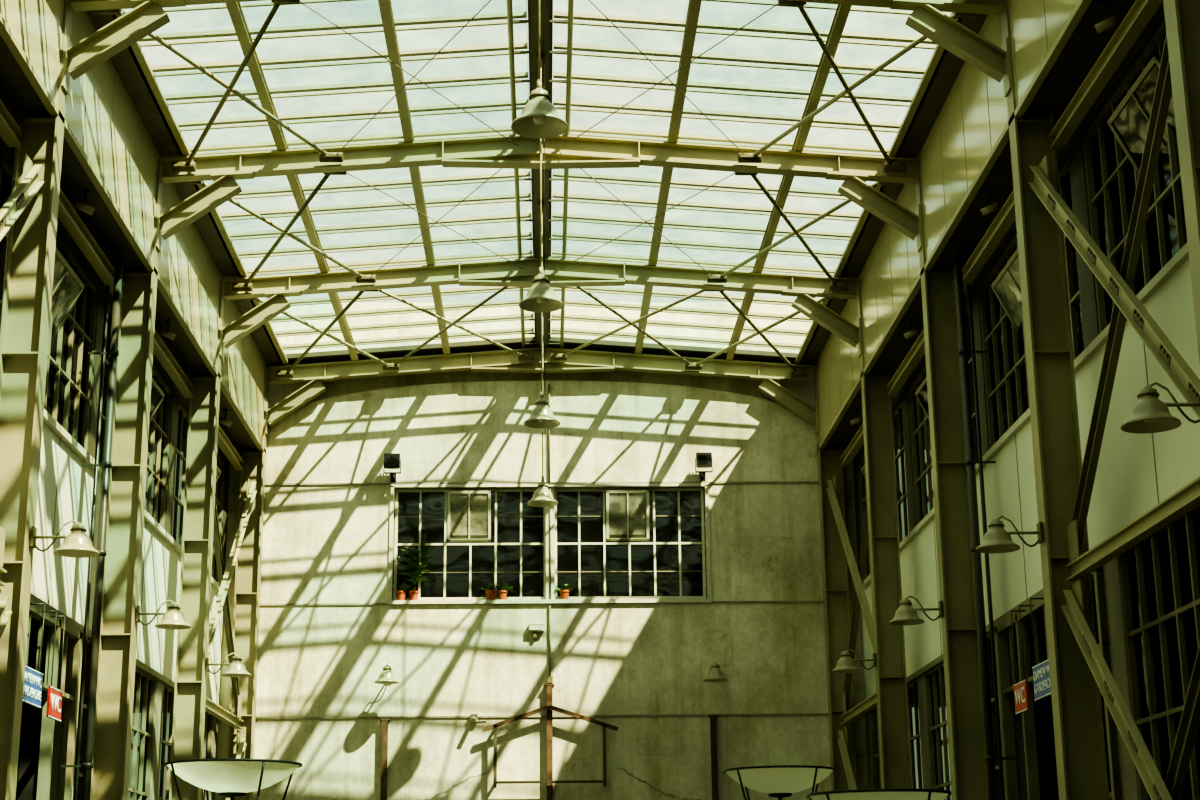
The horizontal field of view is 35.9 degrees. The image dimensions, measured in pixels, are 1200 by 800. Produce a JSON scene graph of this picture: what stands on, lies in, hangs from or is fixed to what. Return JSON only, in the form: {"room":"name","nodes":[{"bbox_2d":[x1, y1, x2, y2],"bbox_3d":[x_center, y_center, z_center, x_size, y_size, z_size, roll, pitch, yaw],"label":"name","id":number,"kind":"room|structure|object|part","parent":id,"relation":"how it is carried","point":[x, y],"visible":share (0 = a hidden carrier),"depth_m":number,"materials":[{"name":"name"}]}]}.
{"room":"covered atrium","nodes":[
{"label":"covered atrium","id":0,"kind":"room"},
{"bbox_2d":[0,136,229,799],"bbox_3d":[-8.536,0.813,17.799,2.500,11.300,43.200,0,-15,-2],"label":"wall","id":1,"kind":"structure","parent":0,"point":[65,487],"depth_m":27.45,"materials":[{"name":"paint"}]},
{"bbox_2d":[25,600,81,799],"bbox_3d":[-7.524,5.389,23.723,0.150,5.620,5.200,0,-15,-2],"label":"door","id":2,"kind":"structure","parent":1,"relation":"in","point":[71,632],"depth_m":25.71,"materials":[{"name":"paint"}]},
{"bbox_2d":[23,603,44,707],"bbox_3d":[-7.334,3.199,23.634,0.214,1.350,1.050,0,-15,-2],"label":"hanging sign","id":3,"kind":"object","parent":2,"relation":"attached to","point":[33,679],"visible":0.77,"depth_m":23.67,"materials":[{"name":"blue metal"}]},
{"bbox_2d":[42,610,64,721],"bbox_3d":[-7.369,3.566,24.829,0.214,1.420,0.650,0,-15,-2],"label":"hanging sign","id":4,"kind":"object","parent":2,"relation":"attached to","point":[54,698],"visible":1,"depth_m":24.70,"materials":[{"name":"red metal"}]},
{"bbox_2d":[77,638,155,799],"bbox_3d":[-7.815,6.923,29.310,0.250,5.650,5.200,0,-15,-2],"label":"window","id":5,"kind":"structure","parent":1,"relation":"in","point":[145,684],"depth_m":31.50,"materials":[{"name":"clear glass"}]},
{"bbox_2d":[0,99,243,470],"bbox_3d":[-7.354,-3.054,18.718,0.626,2.780,42.840,0,-15,-2],"label":"window","id":6,"kind":"structure","parent":1,"relation":"in","point":[68,386],"depth_m":26.80,"materials":[{"name":"clear glass"}]},
{"bbox_3d":[-7.134,-4.298,19.069,0.160,0.200,42.840,0,-15,-2],"label":"steel rail","id":7,"kind":"part","parent":6,"relation":"part of","materials":[{"name":"beige metal"}]},
{"bbox_2d":[99,304,171,527],"bbox_3d":[-7.774,0.432,31.110,0.502,2.680,5.200,0,-15,-2],"label":"window","id":8,"kind":"structure","parent":1,"relation":"in","point":[160,404],"depth_m":32.81,"materials":[{"name":"clear glass"}]},
{"bbox_2d":[158,684,212,799],"bbox_3d":[-7.976,8.471,34.898,0.250,5.650,5.200,0,-15,-2],"label":"window","id":9,"kind":"structure","parent":1,"relation":"in","point":[168,699],"depth_m":33.88,"materials":[{"name":"clear glass"}]},
{"bbox_2d":[172,402,224,582],"bbox_3d":[-7.934,1.980,36.697,0.502,2.680,5.200,0,-15,-2],"label":"window","id":10,"kind":"structure","parent":1,"relation":"in","point":[182,433],"depth_m":35.27,"materials":[{"name":"clear glass"}]},
{"bbox_2d":[215,302,868,799],"bbox_3d":[-1.267,5.461,41.427,14.200,14.800,4.400,0,-15,-2],"label":"wall","id":11,"kind":"structure","parent":0,"point":[322,543],"depth_m":39.41,"materials":[{"name":"paint"}]},
{"bbox_2d":[374,663,398,683],"bbox_3d":[-4.423,5.707,38.542,0.520,0.411,0.870,0,-15,-2],"label":"wall lamp","id":12,"kind":"object","parent":11,"relation":"attached to","point":[386,676],"visible":1,"depth_m":38.26,"materials":[{"name":"metal"}]},
{"bbox_2d":[384,453,400,481],"bbox_3d":[-4.474,1.463,39.927,0.370,0.530,0.444,0,-15,-2],"label":"floodlight","id":13,"kind":"object","parent":11,"relation":"attached to","point":[391,460],"visible":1,"depth_m":39.76,"materials":[{"name":"black metal"}]},
{"bbox_2d":[393,488,545,599],"bbox_3d":[-2.793,3.102,39.893,3.270,2.440,0.289,0,-15,-2],"label":"window","id":14,"kind":"structure","parent":11,"relation":"in","point":[475,538],"depth_m":39.98,"materials":[{"name":"clear glass"}]},
{"bbox_2d":[470,714,487,722],"bbox_3d":[-2.521,6.639,38.578,0.380,0.205,0.321,0,-15,-2],"label":"security camera","id":15,"kind":"object","parent":11,"relation":"attached to","point":[474,718],"visible":1,"depth_m":38.65,"materials":[{"name":"metal"}]},
{"bbox_2d":[528,624,543,637],"bbox_3d":[-1.353,4.902,39.217,0.340,0.300,0.149,0,-15,-2],"label":"emergency light","id":16,"kind":"object","parent":11,"relation":"attached to","point":[534,628],"visible":1,"depth_m":39.17,"materials":[{"name":"white plastic"}]},
{"bbox_2d":[285,337,797,364],"bbox_3d":[-1.266,-1.032,40.890,12.007,0.532,0.850,0,-15,-2],"label":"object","id":17,"kind":"object","parent":11,"relation":"attached to","point":[512,343],"visible":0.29,"depth_m":40.58,"materials":[{"name":"metal"}]},
{"bbox_2d":[256,439,828,718],"bbox_3d":[-1.224,3.160,39.771,12.200,7.250,0.040,0,-15,-2],"label":"trim","id":18,"kind":"structure","parent":11,"relation":"attached to","point":[548,482],"depth_m":39.37,"materials":[{"name":"beige metal"}]},
{"bbox_2d":[388,483,711,603],"bbox_3d":[-1.078,3.116,39.917,6.900,2.610,0.370,0,-15,-2],"label":"trim","id":19,"kind":"structure","parent":11,"relation":"attached to","point":[705,485],"depth_m":39.74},
{"bbox_2d":[396,585,410,599],"bbox_3d":[-4.215,4.103,39.430,0.247,0.341,0.305,13,-20,-40],"label":"potted plant","id":20,"kind":"object","parent":19,"relation":"on","point":[401,594],"visible":1,"depth_m":39.38,"materials":[{"name":"green plant"}]},
{"bbox_2d":[397,542,430,599],"bbox_3d":[-3.960,3.653,39.492,0.664,1.236,0.420,9,-18,-30],"label":"potted plant","id":21,"kind":"object","parent":19,"relation":"on","point":[413,595],"visible":1,"depth_m":39.53,"materials":[{"name":"green plant"}]},
{"bbox_2d":[482,584,498,599],"bbox_3d":[-2.353,4.110,39.478,0.335,0.316,0.269,11,-19,-36],"label":"potted plant","id":22,"kind":"object","parent":19,"relation":"on","point":[490,593],"visible":1,"depth_m":39.44,"materials":[{"name":"green plant"}]},
{"bbox_2d":[497,583,512,599],"bbox_3d":[-2.042,4.095,39.485,0.342,0.341,0.266,-8,-17,26],"label":"potted plant","id":23,"kind":"object","parent":19,"relation":"on","point":[502,593],"visible":1,"depth_m":39.45,"materials":[{"name":"green plant"}]},
{"bbox_2d":[556,583,573,598],"bbox_3d":[-0.744,4.099,39.545,0.385,0.340,0.255,-8,-17,25],"label":"potted plant","id":24,"kind":"object","parent":19,"relation":"on","point":[564,593],"visible":1,"depth_m":39.49,"materials":[{"name":"green plant"}]},
{"bbox_2d":[482,705,617,787],"bbox_3d":[-1.038,7.211,38.521,2.845,1.684,0.273,0,-15,-2],"label":"frame","id":25,"kind":"object","parent":11,"relation":"attached to","point":[605,725],"visible":1,"depth_m":38.44,"materials":[{"name":"metal"}]},
{"bbox_2d":[547,384,552,682],"bbox_3d":[-1.087,2.812,39.849,0.120,6.540,0.096,0,-15,-2],"label":"conduit","id":26,"kind":"object","parent":11,"relation":"attached to","point":[549,678],"visible":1,"depth_m":39.58,"materials":[{"name":"metal"}]},
{"bbox_2d":[424,768,700,799],"bbox_3d":[-0.973,8.009,38.442,6.200,0.696,0.005,0,-15,-2],"label":"cable","id":27,"kind":"object","parent":11,"relation":"attached to","point":[466,779],"visible":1,"depth_m":38.45,"materials":[{"name":"black metal"}]},
{"bbox_2d":[554,488,705,598],"bbox_3d":[0.640,3.094,39.994,3.260,2.440,0.289,0,-15,-2],"label":"window","id":28,"kind":"structure","parent":11,"relation":"in","point":[611,543],"depth_m":40.07,"materials":[{"name":"clear glass"}]},
{"bbox_2d":[695,452,712,480],"bbox_3d":[2.243,1.448,40.125,0.370,0.530,0.444,0,-15,-2],"label":"floodlight","id":29,"kind":"object","parent":11,"relation":"attached to","point":[703,459],"visible":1,"depth_m":39.96,"materials":[{"name":"black metal"}]},
{"bbox_2d":[703,662,727,681],"bbox_3d":[2.404,5.691,38.744,0.520,0.411,0.870,0,-15,-2],"label":"wall lamp","id":30,"kind":"object","parent":11,"relation":"attached to","point":[715,674],"visible":1,"depth_m":38.47,"materials":[{"name":"metal"}]},
{"bbox_2d":[853,2,1199,799],"bbox_3d":[7.357,0.776,18.267,2.500,11.300,43.200,0,-15,-2],"label":"wall","id":31,"kind":"structure","parent":0,"point":[1135,472],"depth_m":23.36,"materials":[{"name":"paint"}]},
{"bbox_2d":[858,400,908,579],"bbox_3d":[5.651,1.949,37.097,0.502,2.680,5.200,0,-15,-2],"label":"window","id":32,"kind":"structure","parent":31,"relation":"in","point":[900,474],"depth_m":35.66,"materials":[{"name":"clear glass"}]},
{"bbox_2d":[870,679,922,788],"bbox_3d":[5.828,8.439,35.304,0.250,5.650,5.200,0,-15,-2],"label":"window","id":33,"kind":"structure","parent":31,"relation":"in","point":[912,690],"depth_m":34.37,"materials":[{"name":"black glass"}]},
{"bbox_2d":[908,304,977,524],"bbox_3d":[5.812,0.401,31.510,0.502,2.680,5.200,0,-15,-2],"label":"window","id":34,"kind":"structure","parent":31,"relation":"in","point":[918,394],"depth_m":33.24,"materials":[{"name":"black glass"}]},
{"bbox_2d":[925,633,1000,799],"bbox_3d":[5.989,6.891,29.717,0.250,5.650,5.200,0,-15,-2],"label":"window","id":35,"kind":"structure","parent":31,"relation":"in","point":[940,778],"depth_m":31.93,"materials":[{"name":"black glass"}]},
{"bbox_2d":[825,0,1135,449],"bbox_3d":[7.000,-4.745,19.787,3.100,0.140,43.200,0,-15,-2],"label":"soffit","id":36,"kind":"structure","parent":31,"relation":"attached to","point":[1082,50],"depth_m":25.56,"materials":[{"name":"paint"}]},
{"bbox_2d":[850,408,862,424],"bbox_3d":[5.159,0.337,37.156,0.280,0.331,0.217,0,-15,-2],"label":"spotlight","id":37,"kind":"object","parent":36,"relation":"hanging from","point":[858,419],"depth_m":37.11,"materials":[{"name":"black metal"}]},
{"bbox_2d":[904,319,919,338],"bbox_3d":[5.320,-1.212,31.569,0.280,0.331,0.217,0,-15,-2],"label":"spotlight","id":38,"kind":"object","parent":36,"relation":"hanging from","point":[912,332],"depth_m":31.52,"materials":[{"name":"black metal"}]},
{"bbox_2d":[980,191,1000,215],"bbox_3d":[5.481,-2.760,25.982,0.280,0.331,0.217,0,-15,-2],"label":"spotlight","id":39,"kind":"object","parent":36,"relation":"hanging from","point":[994,206],"depth_m":25.93,"materials":[{"name":"black metal"}]},
{"bbox_2d":[1094,2,1119,33],"bbox_3d":[5.637,-4.254,20.587,0.280,0.331,0.217,0,-15,-2],"label":"spotlight","id":40,"kind":"object","parent":36,"relation":"hanging from","point":[1113,20],"depth_m":20.54,"materials":[{"name":"black metal"}]},
{"bbox_2d":[839,0,1186,468],"bbox_3d":[6.106,-3.085,19.114,0.626,2.780,42.840,0,-15,-2],"label":"window","id":41,"kind":"structure","parent":31,"relation":"in","point":[1114,143],"depth_m":21.52,"materials":[{"name":"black glass"}]},
{"bbox_3d":[5.860,-4.328,19.451,0.160,0.200,42.840,0,-15,-2],"label":"steel rail","id":42,"kind":"part","parent":41,"relation":"part of","materials":[{"name":"beige metal"}]},
{"bbox_2d":[979,159,1083,447],"bbox_3d":[5.973,-1.147,25.923,0.502,2.680,5.200,0,-15,-2],"label":"window","id":43,"kind":"structure","parent":31,"relation":"in","point":[1001,312],"depth_m":26.97,"materials":[{"name":"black glass"}]},
{"bbox_2d":[995,566,1121,799],"bbox_3d":[6.020,5.358,24.122,0.150,5.620,5.200,0,-15,-2],"label":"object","id":44,"kind":"structure","parent":31,"relation":"in","point":[1002,629],"depth_m":25.75,"materials":[{"name":"paint"}]},
{"bbox_2d":[1011,605,1032,713],"bbox_3d":[5.792,3.536,25.217,0.214,1.420,0.650,0,-15,-2],"label":"hanging sign","id":45,"kind":"object","parent":44,"relation":"attached to","point":[1021,695],"visible":1,"depth_m":25.09,"materials":[{"name":"red metal"}]},
{"bbox_2d":[1030,598,1050,700],"bbox_3d":[5.826,3.168,24.022,0.214,1.350,1.050,0,-15,-2],"label":"hanging sign","id":46,"kind":"object","parent":44,"relation":"attached to","point":[1041,674],"visible":0.74,"depth_m":24.06,"materials":[{"name":"blue metal"}]},
{"bbox_2d":[1119,505,1199,799],"bbox_3d":[6.311,3.795,18.542,0.250,5.650,5.200,0,-15,-2],"label":"window","id":47,"kind":"structure","parent":31,"relation":"in","point":[1160,574],"depth_m":20.39,"materials":[{"name":"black glass"}]},
{"bbox_3d":[-0.591,6.910,18.570,18.400,0.200,48.100,0,-15,-2],"label":"floor","id":48,"kind":"structure","parent":0,"visible":0},
{"bbox_2d":[61,245,123,799],"bbox_3d":[-7.260,3.156,26.398,0.433,11.346,0.414,-5,-16,15],"label":"drainpipe","id":49,"kind":"object","parent":48,"relation":"on","point":[113,352],"visible":0.92,"depth_m":26.69,"materials":[{"name":"metal"}]},
{"bbox_2d":[164,758,301,799],"bbox_3d":[-3.337,4.749,16.547,1.240,2.942,1.240,0,-15,-2],"label":"uplight","id":50,"kind":"object","parent":48,"relation":"on","point":[232,778],"visible":1,"depth_m":16.55,"materials":[{"name":"beige"}]},
{"bbox_2d":[380,719,389,799],"bbox_3d":[-4.455,9.325,37.892,0.200,5.530,0.160,0,-15,-2],"label":"rusty post","id":51,"kind":"object","parent":48,"relation":"on","point":[384,749],"visible":1,"depth_m":38.34,"materials":[{"name":"metal"}]},
{"bbox_2d":[90,134,987,799],"bbox_3d":[-0.873,2.317,27.776,13.000,13.570,0.400,0,-15,-2],"label":"frame","id":52,"kind":"object","parent":48,"relation":"on","point":[127,487],"visible":0.81,"depth_m":28.55,"materials":[{"name":"paint"}]},
{"bbox_2d":[136,600,190,629],"bbox_3d":[-6.461,3.158,27.382,0.820,0.411,0.520,0,-15,-2],"label":"wall lamp","id":53,"kind":"object","parent":52,"relation":"attached to","point":[173,619],"visible":1,"depth_m":27.32,"materials":[{"name":"metal"}]},
{"bbox_2d":[178,168,900,291],"bbox_3d":[-1.017,-2.987,32.252,11.560,0.481,5.528,0,-15,-2],"label":"brace","id":54,"kind":"object","parent":52,"relation":"attached to","point":[247,286],"visible":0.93,"depth_m":32.51,"materials":[{"name":"paint"}]},
{"bbox_2d":[889,596,942,624],"bbox_3d":[4.734,3.132,27.712,0.820,0.411,0.520,0,-15,-2],"label":"wall lamp","id":55,"kind":"object","parent":52,"relation":"attached to","point":[905,614],"visible":1,"depth_m":27.66,"materials":[{"name":"metal"}]},
{"bbox_2d":[169,257,911,799],"bbox_3d":[-1.033,3.865,33.364,13.000,13.570,0.400,0,-15,-2],"label":"frame","id":56,"kind":"object","parent":48,"relation":"on","point":[203,419],"visible":0.8,"depth_m":34.20,"materials":[{"name":"paint"}]},
{"bbox_2d":[206,653,250,676],"bbox_3d":[-6.622,4.706,32.969,0.820,0.411,0.520,0,-15,-2],"label":"wall lamp","id":57,"kind":"object","parent":56,"relation":"attached to","point":[236,668],"visible":1,"depth_m":32.91,"materials":[{"name":"metal"}]},
{"bbox_2d":[201,477,256,799],"bbox_3d":[-7.337,5.996,35.602,0.230,10.356,5.612,0,-15,-2],"label":"brace","id":58,"kind":"object","parent":56,"relation":"attached to","point":[224,577],"visible":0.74,"depth_m":36.79,"materials":[{"name":"paint"}]},
{"bbox_2d":[237,287,843,377],"bbox_3d":[-1.178,-1.462,37.846,11.560,0.530,5.530,0,-15,-2],"label":"brace","id":59,"kind":"object","parent":56,"relation":"attached to","point":[289,373],"visible":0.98,"depth_m":38.20,"materials":[{"name":"paint"}]},
{"bbox_2d":[826,475,880,789],"bbox_3d":[5.137,5.967,35.969,0.230,10.356,5.612,0,-15,-2],"label":"brace","id":60,"kind":"object","parent":56,"relation":"attached to","point":[860,599],"visible":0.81,"depth_m":37.22,"materials":[{"name":"paint"}]},
{"bbox_2d":[832,649,875,672],"bbox_3d":[4.573,4.680,33.299,0.820,0.411,0.520,0,-15,-2],"label":"wall lamp","id":61,"kind":"object","parent":56,"relation":"attached to","point":[845,664],"visible":1,"depth_m":33.24,"materials":[{"name":"metal"}]},
{"bbox_2d":[227,347,857,799],"bbox_3d":[-1.194,5.413,38.951,13.000,13.570,0.400,0,-15,-2],"label":"frame","id":62,"kind":"object","parent":48,"relation":"on","point":[246,617],"visible":0.82,"depth_m":40.07,"materials":[{"name":"paint"}]},
{"bbox_2d":[545,684,553,799],"bbox_3d":[-1.031,8.980,38.087,0.200,6.230,0.160,0,-15,-2],"label":"rusty post","id":63,"kind":"object","parent":48,"relation":"on","point":[549,686],"visible":1,"depth_m":38.51,"materials":[{"name":"metal"}]},
{"bbox_2d":[0,0,1109,799],"bbox_3d":[-0.712,0.769,22.189,13.000,13.570,0.400,0,-15,-2],"label":"frame","id":64,"kind":"object","parent":48,"relation":"on","point":[1081,764],"visible":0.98,"depth_m":22.52,"materials":[{"name":"paint"}]},
{"bbox_2d":[30,520,99,557],"bbox_3d":[-6.300,1.610,21.795,0.820,0.411,0.520,0,-15,-2],"label":"wall lamp","id":65,"kind":"object","parent":64,"relation":"attached to","point":[77,544],"visible":1,"depth_m":21.74,"materials":[{"name":"metal"}]},
{"bbox_2d":[91,0,981,172],"bbox_3d":[-0.856,-4.535,26.665,11.560,0.481,5.528,0,-15,-2],"label":"brace","id":66,"kind":"object","parent":64,"relation":"attached to","point":[188,166],"visible":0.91,"depth_m":26.65,"materials":[{"name":"paint"}]},
{"bbox_2d":[976,516,1043,553],"bbox_3d":[4.895,1.584,22.125,0.820,0.411,0.520,0,-15,-2],"label":"wall lamp","id":67,"kind":"object","parent":64,"relation":"attached to","point":[996,539],"visible":1,"depth_m":22.07,"materials":[{"name":"metal"}]},
{"bbox_2d":[708,715,717,799],"bbox_3d":[2.401,9.300,38.097,0.200,5.550,0.160,0,-15,-2],"label":"rusty post","id":68,"kind":"object","parent":48,"relation":"on","point":[713,728],"visible":1,"depth_m":38.55,"materials":[{"name":"metal"}]},
{"bbox_2d":[723,765,835,799],"bbox_3d":[2.002,5.593,20.100,1.240,3.102,1.240,0,-15,-2],"label":"uplight","id":69,"kind":"object","parent":48,"relation":"on","point":[780,781],"visible":0.94,"depth_m":20.12,"materials":[{"name":"beige metal"}]},
{"bbox_2d":[806,789,951,799],"bbox_3d":[2.413,4.625,15.605,1.240,2.562,1.240,0,-15,-2],"label":"uplight","id":70,"kind":"object","parent":48,"relation":"on","point":[858,794],"visible":1,"depth_m":15.45,"materials":[{"name":"beige metal"}]},
{"bbox_2d":[953,245,1015,799],"bbox_3d":[5.588,3.126,26.776,0.433,11.346,0.414,5,-16,-19],"label":"drainpipe","id":71,"kind":"object","parent":48,"relation":"on","point":[963,351],"visible":0.88,"depth_m":27.05,"materials":[{"name":"metal"}]},
{"bbox_2d":[1163,0,1199,362],"bbox_3d":[-0.551,-0.779,16.602,13.000,13.570,0.400,0,-15,-2],"label":"frame","id":72,"kind":"object","parent":48,"relation":"on","point":[1182,17],"visible":1,"depth_m":17.29,"materials":[{"name":"paint"}]},
{"bbox_2d":[0,153,43,636],"bbox_3d":[-6.854,1.352,18.840,0.230,10.356,5.612,0,-15,-2],"label":"brace","id":73,"kind":"object","parent":72,"relation":"attached to","point":[23,194],"visible":1,"depth_m":21.68,"materials":[{"name":"paint"}]},
{"bbox_2d":[815,0,1091,449],"bbox_3d":[5.392,-5.551,19.963,0.100,1.960,43.200,0,-15,-2],"label":"fascia","id":74,"kind":"object","parent":72,"relation":"attached to","point":[970,131],"visible":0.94,"depth_m":27.45,"materials":[{"name":"paint"}]},
{"bbox_2d":[794,12,987,365],"bbox_3d":[6.702,-6.665,20.413,3.650,0.400,43.400,0,-15,-2],"label":"beam","id":75,"kind":"structure","parent":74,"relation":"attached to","point":[943,68],"depth_m":29.26,"materials":[{"name":"metal"}]},
{"bbox_2d":[1028,35,1199,799],"bbox_3d":[5.620,1.323,19.207,0.230,10.356,5.612,0,-15,-2],"label":"brace","id":76,"kind":"object","parent":72,"relation":"attached to","point":[1127,306],"visible":1,"depth_m":19.58,"materials":[{"name":"paint"}]},
{"bbox_2d":[1121,382,1199,433],"bbox_3d":[5.056,0.036,16.537,0.820,0.411,0.520,0,-15,-2],"label":"wall lamp","id":77,"kind":"object","parent":72,"relation":"attached to","point":[1149,414],"visible":1,"depth_m":16.49,"materials":[{"name":"metal"}]},
{"bbox_3d":[-0.068,-5.424,-0.160,13.000,13.570,0.400,0,-15,-2],"label":"frame","id":78,"kind":"object","parent":48,"relation":"on","visible":0},
{"bbox_2d":[0,35,257,451],"bbox_3d":[-8.294,-4.710,19.336,3.100,0.140,43.200,0,-15,-2],"label":"soffit","id":79,"kind":"structure","parent":78,"relation":"attached to","point":[17,93],"depth_m":26.87,"materials":[{"name":"paint"}]},
{"bbox_2d":[74,190,94,215],"bbox_3d":[-7.133,-2.730,25.610,0.280,0.331,0.217,0,-15,-2],"label":"spotlight","id":80,"kind":"object","parent":79,"relation":"hanging from","point":[79,205],"depth_m":25.57,"materials":[{"name":"black metal"}]},
{"bbox_2d":[159,320,175,339],"bbox_3d":[-7.294,-1.182,31.198,0.280,0.331,0.217,0,-15,-2],"label":"spotlight","id":81,"kind":"object","parent":79,"relation":"hanging from","point":[166,333],"depth_m":31.15,"materials":[{"name":"black metal"}]},
{"bbox_2d":[219,410,231,426],"bbox_3d":[-7.455,0.366,36.785,0.280,0.331,0.217,0,-15,-2],"label":"spotlight","id":82,"kind":"object","parent":79,"relation":"hanging from","point":[221,420],"depth_m":36.73,"materials":[{"name":"black metal"}]},
{"bbox_2d":[0,0,267,452],"bbox_3d":[-6.703,-5.523,19.607,0.100,1.960,43.200,0,-15,-2],"label":"fascia","id":83,"kind":"object","parent":78,"relation":"attached to","point":[104,129],"visible":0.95,"depth_m":27.33,"materials":[{"name":"paint"}]},
{"bbox_2d":[86,9,289,366],"bbox_3d":[-8.042,-6.630,19.979,3.650,0.400,43.400,0,-15,-2],"label":"beam","id":84,"kind":"structure","parent":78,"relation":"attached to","point":[131,64],"depth_m":28.87,"materials":[{"name":"metal"}]},
{"bbox_2d":[225,0,851,360],"bbox_3d":[-0.668,-6.724,20.114,8.350,0.354,43.200,0,-15,-2],"label":"purlin","id":85,"kind":"structure","parent":78,"relation":"attached to","point":[235,10],"depth_m":29.03,"materials":[{"name":"paint"}]},
{"bbox_2d":[125,0,949,350],"bbox_3d":[-0.675,-6.726,20.360,11.324,0.454,40.898,0,-15,-2],"label":"glass roof","id":86,"kind":"object","parent":85,"relation":"on","point":[523,14],"visible":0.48,"depth_m":29.86,"materials":[{"name":"glass"}]},
{"bbox_2d":[513,0,567,347],"bbox_3d":[-0.670,-6.954,20.177,0.840,0.240,43.200,0,-15,-2],"label":"ridge beam","id":87,"kind":"structure","parent":78,"relation":"on","point":[532,21],"depth_m":31.41,"materials":[{"name":"metal"}]},
{"bbox_2d":[511,0,567,138],"bbox_3d":[-0.681,-4.752,20.709,0.620,3.680,0.620,0,-15,-2],"label":"pendant lamp","id":88,"kind":"object","parent":87,"relation":"hanging from","point":[539,118],"visible":1,"depth_m":20.32,"materials":[{"name":"metal"}]},
{"bbox_2d":[519,54,562,312],"bbox_3d":[-0.841,-3.146,26.280,0.620,3.800,0.620,0,-15,-2],"label":"pendant lamp","id":89,"kind":"object","parent":87,"relation":"hanging from","point":[540,298],"visible":0.97,"depth_m":25.93,"materials":[{"name":"metal"}]},
{"bbox_2d":[524,203,559,428],"bbox_3d":[-1.001,-1.511,31.843,0.620,3.980,0.620,0,-15,-2],"label":"pendant lamp","id":90,"kind":"object","parent":87,"relation":"hanging from","point":[541,416],"visible":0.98,"depth_m":31.42,"materials":[{"name":"metal"}]},
{"bbox_2d":[527,429,557,506],"bbox_3d":[-1.161,0.095,37.415,0.620,4.100,0.620,0,-15,-2],"label":"pendant lamp","id":91,"kind":"object","parent":87,"relation":"hanging from","point":[542,497],"visible":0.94,"depth_m":36.87,"materials":[{"name":"metal"}]}
]}

